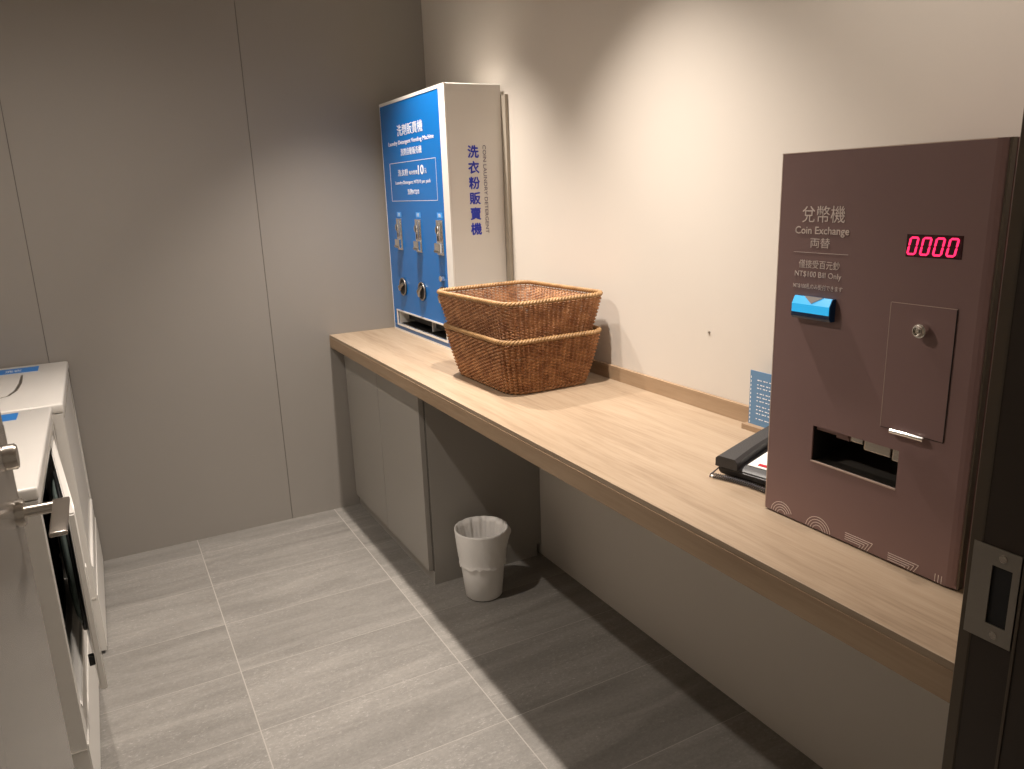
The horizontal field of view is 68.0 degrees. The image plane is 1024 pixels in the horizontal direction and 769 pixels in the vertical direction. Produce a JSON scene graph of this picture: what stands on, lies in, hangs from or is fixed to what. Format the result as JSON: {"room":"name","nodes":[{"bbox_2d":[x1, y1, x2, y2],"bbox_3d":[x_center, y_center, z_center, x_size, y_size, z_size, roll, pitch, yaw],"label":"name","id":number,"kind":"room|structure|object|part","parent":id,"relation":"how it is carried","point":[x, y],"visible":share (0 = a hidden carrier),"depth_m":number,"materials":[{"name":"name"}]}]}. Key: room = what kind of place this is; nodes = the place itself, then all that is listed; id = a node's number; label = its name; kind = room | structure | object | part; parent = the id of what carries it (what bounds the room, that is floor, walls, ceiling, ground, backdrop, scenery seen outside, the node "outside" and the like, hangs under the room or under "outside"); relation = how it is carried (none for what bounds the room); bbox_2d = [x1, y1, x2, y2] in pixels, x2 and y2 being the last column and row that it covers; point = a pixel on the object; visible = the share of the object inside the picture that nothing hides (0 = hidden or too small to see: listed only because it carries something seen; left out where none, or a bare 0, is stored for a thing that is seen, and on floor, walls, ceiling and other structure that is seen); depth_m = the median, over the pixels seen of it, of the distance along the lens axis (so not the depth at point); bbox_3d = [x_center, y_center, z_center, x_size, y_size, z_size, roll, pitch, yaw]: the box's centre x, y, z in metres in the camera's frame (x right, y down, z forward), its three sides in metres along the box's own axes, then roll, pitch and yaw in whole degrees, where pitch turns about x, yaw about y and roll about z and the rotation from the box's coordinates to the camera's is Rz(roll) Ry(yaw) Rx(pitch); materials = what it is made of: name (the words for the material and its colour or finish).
{"room":"laundry","nodes":[
{"label":"laundry","id":0,"kind":"room"},
{"bbox_2d":[0,0,425,560],"bbox_3d":[-1.347,-0.536,2.953,2.220,2.420,0.100,-9,16,-27],"label":"wall","id":1,"kind":"structure","parent":0,"point":[193,198],"depth_m":2.98,"materials":[{"name":"grey paint"}]},
{"bbox_2d":[99,503,822,768],"bbox_3d":[-0.298,1.095,1.465,2.420,0.080,4.300,-9,16,-27],"label":"floor","id":2,"kind":"structure","parent":0,"point":[313,641],"depth_m":2.25,"materials":[{"name":"grey tile"}]},
{"bbox_2d":[0,361,106,650],"bbox_3d":[-1.743,0.427,2.464,0.639,0.821,0.720,-9,16,-27],"label":"washing machine","id":3,"kind":"object","parent":2,"relation":"on","point":[22,388],"visible":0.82,"depth_m":2.42,"materials":[{"name":"white metal"}]},
{"bbox_3d":[-1.757,0.044,2.368,0.639,0.028,0.716,-9,16,-27],"label":"lid","id":4,"kind":"part","parent":3,"relation":"part of","materials":[{"name":"white ceramic"}]},
{"bbox_3d":[-1.480,0.274,2.577,0.015,0.460,0.638,-9,16,-27],"label":"door","id":5,"kind":"part","parent":3,"relation":"part of","materials":[{"name":"white metal"}]},
{"bbox_3d":[-1.482,0.499,2.629,0.049,0.032,0.646,-9,16,-27],"label":"recess sill","id":6,"kind":"part","parent":3,"relation":"part of","materials":[{"name":"white plastic"}]},
{"bbox_3d":[-1.452,0.673,2.678,0.003,0.180,0.692,-9,16,-27],"label":"service panel","id":7,"kind":"part","parent":3,"relation":"part of","materials":[{"name":"white metal"}]},
{"bbox_2d":[1,407,107,768],"bbox_3d":[-1.387,0.575,1.831,0.694,0.821,0.737,-9,16,-27],"label":"washing machine","id":8,"kind":"object","parent":2,"relation":"on","point":[60,571],"visible":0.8,"depth_m":1.73,"materials":[{"name":"white metal"}]},
{"bbox_3d":[-1.425,0.196,1.722,0.639,0.028,0.733,-9,16,-27],"label":"lid","id":9,"kind":"part","parent":8,"relation":"part of","materials":[{"name":"white ceramic"}]},
{"bbox_2d":[51,479,82,622],"bbox_3d":[-1.138,0.424,1.937,0.020,0.380,0.380,-11,17,-32],"label":"door","id":10,"kind":"structure","parent":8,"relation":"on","point":[65,540],"depth_m":1.82,"materials":[{"name":"black glass"}]},
{"bbox_3d":[-1.150,0.652,1.983,0.049,0.032,0.663,-9,16,-27],"label":"recess sill","id":11,"kind":"part","parent":8,"relation":"part of","materials":[{"name":"white ceramic"}]},
{"bbox_3d":[-1.123,0.421,1.947,0.015,0.460,0.655,-11,17,-32],"label":"door","id":12,"kind":"part","parent":8,"relation":"part of","materials":[{"name":"white metal"}]},
{"bbox_3d":[-0.948,0.428,1.693,0.004,0.055,0.023,-11,17,-32],"label":"door handle","id":13,"kind":"part","parent":8,"relation":"part of","materials":[{"name":"white plastic"}]},
{"bbox_3d":[-1.121,0.825,2.032,0.003,0.180,0.709,-9,16,-27],"label":"service panel","id":14,"kind":"part","parent":8,"relation":"part of","materials":[{"name":"white metal"}]},
{"bbox_2d":[344,355,540,584],"bbox_3d":[-0.313,0.246,3.139,0.464,0.744,0.884,-9,16,-27],"label":"base cabinet","id":15,"kind":"object","parent":2,"relation":"on","point":[420,471],"visible":0.58,"depth_m":2.80,"materials":[{"name":"beige laminate"}]},
{"bbox_3d":[-0.614,0.212,3.217,0.018,0.687,0.426,-9,16,-27],"label":"door","id":16,"kind":"part","parent":15,"relation":"part of","materials":[{"name":"beige laminate"}]},
{"bbox_3d":[-0.407,0.299,2.848,0.018,0.687,0.430,-9,16,-27],"label":"door","id":17,"kind":"part","parent":15,"relation":"part of","materials":[{"name":"beige laminate"}]},
{"bbox_3d":[-0.501,0.254,3.035,0.001,0.693,0.882,-9,16,-27],"label":"rail","id":18,"kind":"part","parent":15,"relation":"part of","materials":[{"name":"grey metal"}]},
{"bbox_2d":[330,327,963,702],"bbox_3d":[0.105,0.031,2.211,0.519,0.098,2.783,-9,16,-27],"label":"countertop","id":19,"kind":"structure","parent":15,"relation":"on","point":[644,447],"depth_m":1.52,"materials":[{"name":"brown wood"}]},
{"bbox_2d":[379,82,514,350],"bbox_3d":[-0.280,-0.651,3.014,0.257,0.941,0.696,-9,16,-27],"label":"vending machine","id":20,"kind":"object","parent":19,"relation":"on","point":[446,148],"visible":0.96,"depth_m":2.78,"materials":[{"name":"white metal"}]},
{"bbox_3d":[-0.470,-0.412,3.198,0.022,0.038,0.048,-9,16,-27],"label":"knob handle","id":21,"kind":"part","parent":20,"relation":"part of","materials":[{"name":"silver metal"}]},
{"bbox_3d":[-0.458,-0.414,3.205,0.007,0.072,0.072,-9,16,-27],"label":"vend knob","id":22,"kind":"part","parent":20,"relation":"part of","materials":[{"name":"silver metal"}]},
{"bbox_3d":[-0.386,-0.652,3.001,0.004,0.902,0.613,-9,16,-27],"label":"panel","id":23,"kind":"part","parent":20,"relation":"part of","materials":[{"name":"blue metal"}]},
{"bbox_3d":[-0.374,-0.639,2.981,0.006,0.941,0.666,-9,16,-27],"label":"frame","id":24,"kind":"part","parent":20,"relation":"part of","materials":[{"name":"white metal"}]},
{"bbox_3d":[-0.369,-0.370,3.019,0.022,0.048,0.038,-9,16,-27],"label":"knob handle","id":25,"kind":"part","parent":20,"relation":"part of","materials":[{"name":"silver metal"}]},
{"bbox_3d":[-0.357,-0.372,3.025,0.007,0.072,0.072,-9,16,-27],"label":"vend knob","id":26,"kind":"part","parent":20,"relation":"part of","materials":[{"name":"silver metal"}]},
{"bbox_2d":[397,309,448,342],"bbox_3d":[-0.313,-0.255,3.128,0.138,0.079,0.541,-9,16,-27],"label":"tray","id":27,"kind":"object","parent":20,"relation":"on","point":[429,327],"depth_m":3.13,"materials":[{"name":"white metal"}]},
{"bbox_3d":[-0.370,-0.206,3.115,0.004,0.020,0.613,-9,16,-27],"label":"panel","id":28,"kind":"part","parent":20,"relation":"part of","materials":[{"name":"white metal"}]},
{"bbox_2d":[443,313,601,394],"bbox_3d":[0.026,-0.104,2.387,0.360,0.169,0.452,-10,16,-28],"label":"wicker basket","id":29,"kind":"object","parent":19,"relation":"on","point":[480,361],"visible":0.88,"depth_m":2.22,"materials":[{"name":"brown wicker"}]},
{"bbox_2d":[437,280,602,356],"bbox_3d":[0.018,-0.211,2.371,0.371,0.169,0.466,-11,17,-31],"label":"wicker basket","id":30,"kind":"object","parent":29,"relation":"on","point":[474,314],"visible":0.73,"depth_m":2.23,"materials":[{"name":"brown wicker"}]},
{"bbox_2d":[709,426,768,492],"bbox_3d":[0.526,0.143,1.536,0.227,0.073,0.146,-13,18,-38],"label":"binder","id":31,"kind":"object","parent":19,"relation":"on","point":[746,460],"visible":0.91,"depth_m":1.50,"materials":[{"name":"black plastic"}]},
{"bbox_3d":[0.445,0.185,1.483,0.021,0.024,0.136,-13,18,-38],"label":"coiled cord","id":32,"kind":"part","parent":31,"relation":"part of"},
{"bbox_2d":[741,370,770,432],"bbox_3d":[0.592,0.045,1.772,0.030,0.144,0.116,-9,16,-27],"label":"card stand","id":33,"kind":"object","parent":19,"relation":"on","point":[760,382],"visible":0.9,"depth_m":1.79,"materials":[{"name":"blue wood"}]},
{"bbox_2d":[765,137,1019,589],"bbox_3d":[0.677,-0.063,1.225,0.359,0.616,0.355,-9,16,-27],"label":"machine","id":34,"kind":"object","parent":19,"relation":"on","point":[891,260],"visible":1,"depth_m":1.11,"materials":[{"name":"brown metal"}]},
{"bbox_2d":[815,442,897,487],"bbox_3d":[0.575,0.129,1.220,0.081,0.020,0.151,-9,16,-27],"label":"tray","id":35,"kind":"object","parent":34,"relation":"on","point":[846,462],"depth_m":1.23,"materials":[{"name":"black metal"}]},
{"bbox_3d":[0.575,-0.019,1.077,0.002,0.186,0.097,-9,16,-27],"label":"access door","id":36,"kind":"part","parent":34,"relation":"part of","materials":[{"name":"brown metal"}]},
{"bbox_3d":[0.684,-0.065,1.228,0.343,0.613,0.354,-9,16,-27],"label":"casing","id":37,"kind":"part","parent":34,"relation":"part of","materials":[{"name":"brown metal"}]},
{"bbox_2d":[454,516,510,601],"bbox_3d":[-0.103,0.613,2.652,0.186,0.254,0.186,2,15,15],"label":"waste bin","id":38,"kind":"object","parent":2,"relation":"on","point":[481,541],"visible":1,"depth_m":2.60,"materials":[{"name":"white plastic"}]},
{"bbox_2d":[421,0,1023,768],"bbox_3d":[0.677,-0.286,1.689,0.100,2.420,4.300,-9,16,-27],"label":"wall","id":39,"kind":"structure","parent":0,"point":[649,140],"depth_m":1.94,"materials":[{"name":"beige paint"}]},
{"bbox_2d":[564,359,748,421],"bbox_3d":[0.326,-0.033,2.321,0.012,0.043,2.783,-9,16,-27],"label":"backsplash","id":40,"kind":"structure","parent":39,"relation":"attached to","point":[732,409],"depth_m":2.09,"materials":[{"name":"brown wood"}]},
{"bbox_3d":[0.052,0.048,0.460,2.220,2.420,0.165,-9,16,-27],"label":"wall","id":41,"kind":"structure","parent":0,"visible":0},
{"bbox_2d":[0,413,73,768],"bbox_3d":[-0.552,0.141,0.778,0.118,2.107,0.921,-9,16,-27],"label":"door","id":42,"kind":"structure","parent":41,"relation":"in","point":[33,733],"depth_m":1.06,"materials":[{"name":"grey metal"}]},
{"bbox_3d":[-0.684,0.202,1.112,0.062,0.018,0.147,-9,16,-27],"label":"lever","id":43,"kind":"part","parent":42,"relation":"part of","materials":[{"name":"silver metal"}]},
{"bbox_2d":[941,111,1023,768],"bbox_3d":[0.570,0.079,0.755,0.069,2.180,0.171,-9,16,-27],"label":"door frame","id":44,"kind":"structure","parent":41,"relation":"attached to","point":[985,728],"depth_m":0.82,"materials":[{"name":"brown metal"}]},
{"bbox_3d":[0.524,0.229,0.828,0.002,0.111,0.051,-9,16,-27],"label":"strike plate","id":45,"kind":"part","parent":44,"relation":"part of","materials":[{"name":"silver metal"}]}
]}

